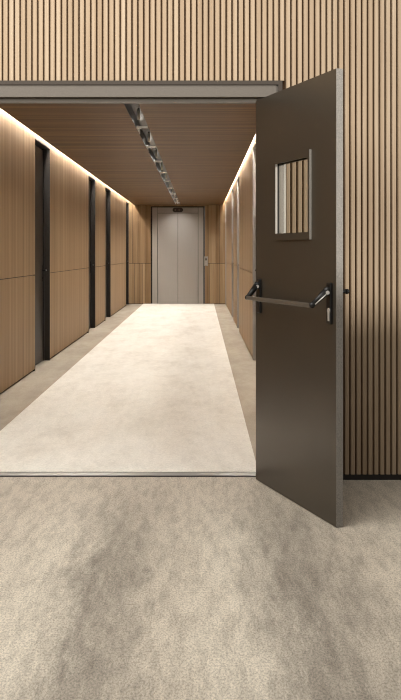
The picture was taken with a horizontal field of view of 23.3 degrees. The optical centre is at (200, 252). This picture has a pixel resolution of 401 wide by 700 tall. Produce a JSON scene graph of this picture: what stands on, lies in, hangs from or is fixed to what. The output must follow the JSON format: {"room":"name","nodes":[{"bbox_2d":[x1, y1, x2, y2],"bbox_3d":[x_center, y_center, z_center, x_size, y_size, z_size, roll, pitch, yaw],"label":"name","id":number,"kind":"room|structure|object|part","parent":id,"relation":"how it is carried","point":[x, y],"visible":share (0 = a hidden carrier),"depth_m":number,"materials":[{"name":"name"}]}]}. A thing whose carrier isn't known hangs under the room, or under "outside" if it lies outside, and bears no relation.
{"room":"lobby","nodes":[
{"label":"lobby","id":0,"kind":"room"},
{"bbox_2d":[0,108,128,393],"bbox_3d":[-1.847,-0.050,14.835,0.160,2.620,18.390,0,0,0],"label":"wall","id":1,"kind":"structure","parent":0,"point":[69,182],"depth_m":11.53,"materials":[{"name":"brown wood"}]},
{"bbox_2d":[33,138,49,370],"bbox_3d":[-1.829,0.015,10.890,0.124,2.490,1.039,0,0,0],"label":"door","id":2,"kind":"structure","parent":1,"relation":"in","point":[42,152],"depth_m":11.32,"materials":[{"name":"black wood"}]},
{"bbox_2d":[87,176,94,332],"bbox_3d":[-1.829,0.015,15.845,0.124,2.490,0.989,0,0,0],"label":"door","id":3,"kind":"structure","parent":1,"relation":"in","point":[91,180],"depth_m":16.31,"materials":[{"name":"black wood"}]},
{"bbox_2d":[104,187,110,320],"bbox_3d":[-1.829,0.015,18.580,0.124,2.490,1.039,0,0,0],"label":"door","id":4,"kind":"structure","parent":1,"relation":"in","point":[107,191],"depth_m":19.09,"materials":[{"name":"black wood"}]},
{"bbox_2d":[126,202,128,303],"bbox_3d":[-1.829,0.015,23.475,0.124,2.490,0.849,0,0,0],"label":"door","id":5,"kind":"structure","parent":1,"relation":"in","point":[127,203],"depth_m":23.89,"materials":[{"name":"black"}]},
{"bbox_2d":[0,104,174,204],"bbox_3d":[-1.127,-1.202,14.825,1.027,0.030,18.370,0,0,0],"label":"ceiling","id":6,"kind":"structure","parent":0,"point":[104,140],"depth_m":10.44,"materials":[{"name":"brown wood"}]},
{"bbox_2d":[124,104,179,204],"bbox_3d":[-0.552,-1.240,14.815,0.120,0.113,18.310,0,0,0],"label":"channel","id":7,"kind":"object","parent":6,"relation":"attached to","point":[141,125],"visible":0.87,"depth_m":10.91,"materials":[{"name":"grey metal"}]},
{"bbox_2d":[137,108,139,119],"bbox_3d":[-0.552,-1.241,8.679,0.026,0.102,0.026,0,0,0],"label":"spotlight","id":8,"kind":"object","parent":7,"relation":"attached to","point":[138,109],"visible":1,"depth_m":8.67,"materials":[{"name":"grey metal"}]},
{"bbox_2d":[129,201,224,303],"bbox_3d":[-0.578,-0.050,24.121,2.418,2.620,0.218,0,0,0],"label":"wall","id":9,"kind":"structure","parent":0,"point":[139,215],"depth_m":24.02,"materials":[{"name":"brown wood"}]},
{"bbox_2d":[151,206,204,303],"bbox_3d":[-0.560,0.053,24.082,1.324,2.412,0.176,0,0,0],"label":"elevator","id":10,"kind":"object","parent":9,"relation":"attached to","point":[177,232],"visible":1,"depth_m":24.03,"materials":[{"name":"metal"}]},
{"bbox_3d":[-0.810,0.135,24.055,0.492,2.234,0.050,0,0,0],"label":"door panel","id":11,"kind":"part","parent":10,"relation":"part of","materials":[{"name":"metal"}]},
{"bbox_3d":[-0.310,0.135,24.055,0.492,2.234,0.050,0,0,0],"label":"door panel","id":12,"kind":"part","parent":10,"relation":"part of","materials":[{"name":"metal"}]},
{"bbox_2d":[204,256,207,265],"bbox_3d":[0.136,0.200,23.998,0.096,0.230,0.028,0,0,0],"label":"panel","id":13,"kind":"object","parent":9,"relation":"attached to","point":[205,257],"visible":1,"depth_m":23.99,"materials":[{"name":"grey metal"}]},
{"bbox_2d":[139,104,255,204],"bbox_3d":[0.030,-1.202,14.825,1.043,0.030,18.370,0,0,0],"label":"ceiling panel","id":14,"kind":"object","parent":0,"point":[202,148],"visible":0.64,"depth_m":10.44,"materials":[{"name":"brown wood"}]},
{"bbox_2d":[0,304,400,699],"bbox_3d":[0.000,1.310,11.240,8.000,0.100,25.680,0,0,0],"label":"floor","id":15,"kind":"structure","parent":0,"point":[112,588],"depth_m":3.69,"materials":[{"name":"beige carpet"}]},
{"bbox_2d":[0,304,255,471],"bbox_3d":[-0.539,1.256,14.791,1.744,0.006,18.432,0,0,0],"label":"carpet runner","id":16,"kind":"object","parent":15,"relation":"on","point":[158,393],"visible":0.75,"depth_m":7.78,"materials":[{"name":"beige carpet"}]},
{"bbox_2d":[0,472,255,476],"bbox_3d":[-0.667,1.257,5.520,2.021,0.006,0.108,0,0,0],"label":"trim","id":17,"kind":"structure","parent":15,"relation":"on","point":[2,474],"depth_m":5.50,"materials":[{"name":"silver metal"}]},
{"bbox_2d":[0,0,400,473],"bbox_3d":[0.000,-0.440,5.513,8.000,3.400,0.244,0,0,0],"label":"wall","id":18,"kind":"structure","parent":0,"point":[293,42],"depth_m":5.39,"materials":[{"name":"brown wood"}]},
{"bbox_2d":[0,80,281,103],"bbox_3d":[-0.667,0.152,5.516,2.243,2.216,0.259,0,0,0],"label":"trim","id":19,"kind":"structure","parent":18,"relation":"attached to","point":[11,91],"depth_m":5.40,"materials":[{"name":"grey metal"}]},
{"bbox_2d":[245,68,349,526],"bbox_3d":[0.462,0.205,4.936,0.208,2.102,1.020,0,0,-18],"label":"door","id":20,"kind":"structure","parent":18,"relation":"in","point":[298,286],"depth_m":4.81,"materials":[{"name":"brown metal"}]},
{"bbox_3d":[0.286,0.206,5.308,0.038,0.101,0.116,0,0,39],"label":"arm","id":21,"kind":"part","parent":20,"relation":"part of","materials":[{"name":"black metal"}]},
{"bbox_3d":[0.322,0.236,5.338,0.012,0.188,0.049,0,0,-18],"label":"lock plate","id":22,"kind":"part","parent":20,"relation":"part of","materials":[{"name":"black metal"}]},
{"bbox_3d":[0.554,0.206,4.500,0.106,0.100,0.042,0,0,-18],"label":"arm","id":23,"kind":"part","parent":20,"relation":"part of","materials":[{"name":"black"}]},
{"bbox_3d":[0.597,0.234,4.508,0.012,0.192,0.049,0,0,-18],"label":"lock plate","id":24,"kind":"part","parent":20,"relation":"part of","materials":[{"name":"black metal"}]},
{"bbox_3d":[0.650,0.215,4.589,0.070,0.190,0.135,0,0,-18],"label":"outside handle","id":25,"kind":"part","parent":20,"relation":"part of","materials":[{"name":"black metal"}]},
{"bbox_2d":[343,474,400,479],"bbox_3d":[2.228,1.244,5.404,3.544,0.031,0.016,0,0,0],"label":"baseboard","id":26,"kind":"structure","parent":18,"relation":"attached to","point":[345,476],"depth_m":5.40,"materials":[{"name":"black"}]},
{"bbox_2d":[225,135,255,357],"bbox_3d":[0.691,-0.050,14.835,0.160,2.620,18.390,0,0,0],"label":"wall","id":27,"kind":"structure","parent":0,"point":[245,173],"depth_m":14.14,"materials":[{"name":"brown wood"}]},
{"bbox_2d":[225,203,225,303],"bbox_3d":[0.673,0.015,23.475,0.124,2.490,0.849,0,0,0],"label":"door","id":28,"kind":"structure","parent":27,"relation":"in","point":[225,203],"depth_m":23.89,"materials":[{"name":"black wood"}]},
{"bbox_2d":[232,189,233,320],"bbox_3d":[0.673,0.015,18.580,0.124,2.490,1.039,0,0,0],"label":"door","id":29,"kind":"structure","parent":27,"relation":"in","point":[232,189],"depth_m":19.09,"materials":[{"name":"black"}]},
{"bbox_2d":[237,177,239,332],"bbox_3d":[0.673,0.015,15.845,0.124,2.490,0.989,0,0,0],"label":"door","id":30,"kind":"structure","parent":27,"relation":"in","point":[238,177],"depth_m":16.33,"materials":[{"name":"black"}]},
{"bbox_2d":[253,142,255,359],"bbox_3d":[0.673,0.015,10.890,0.124,2.490,1.039,0,0,0],"label":"door","id":31,"kind":"structure","parent":27,"relation":"in","point":[254,146],"depth_m":11.40,"materials":[{"name":"black wood"}]}
]}

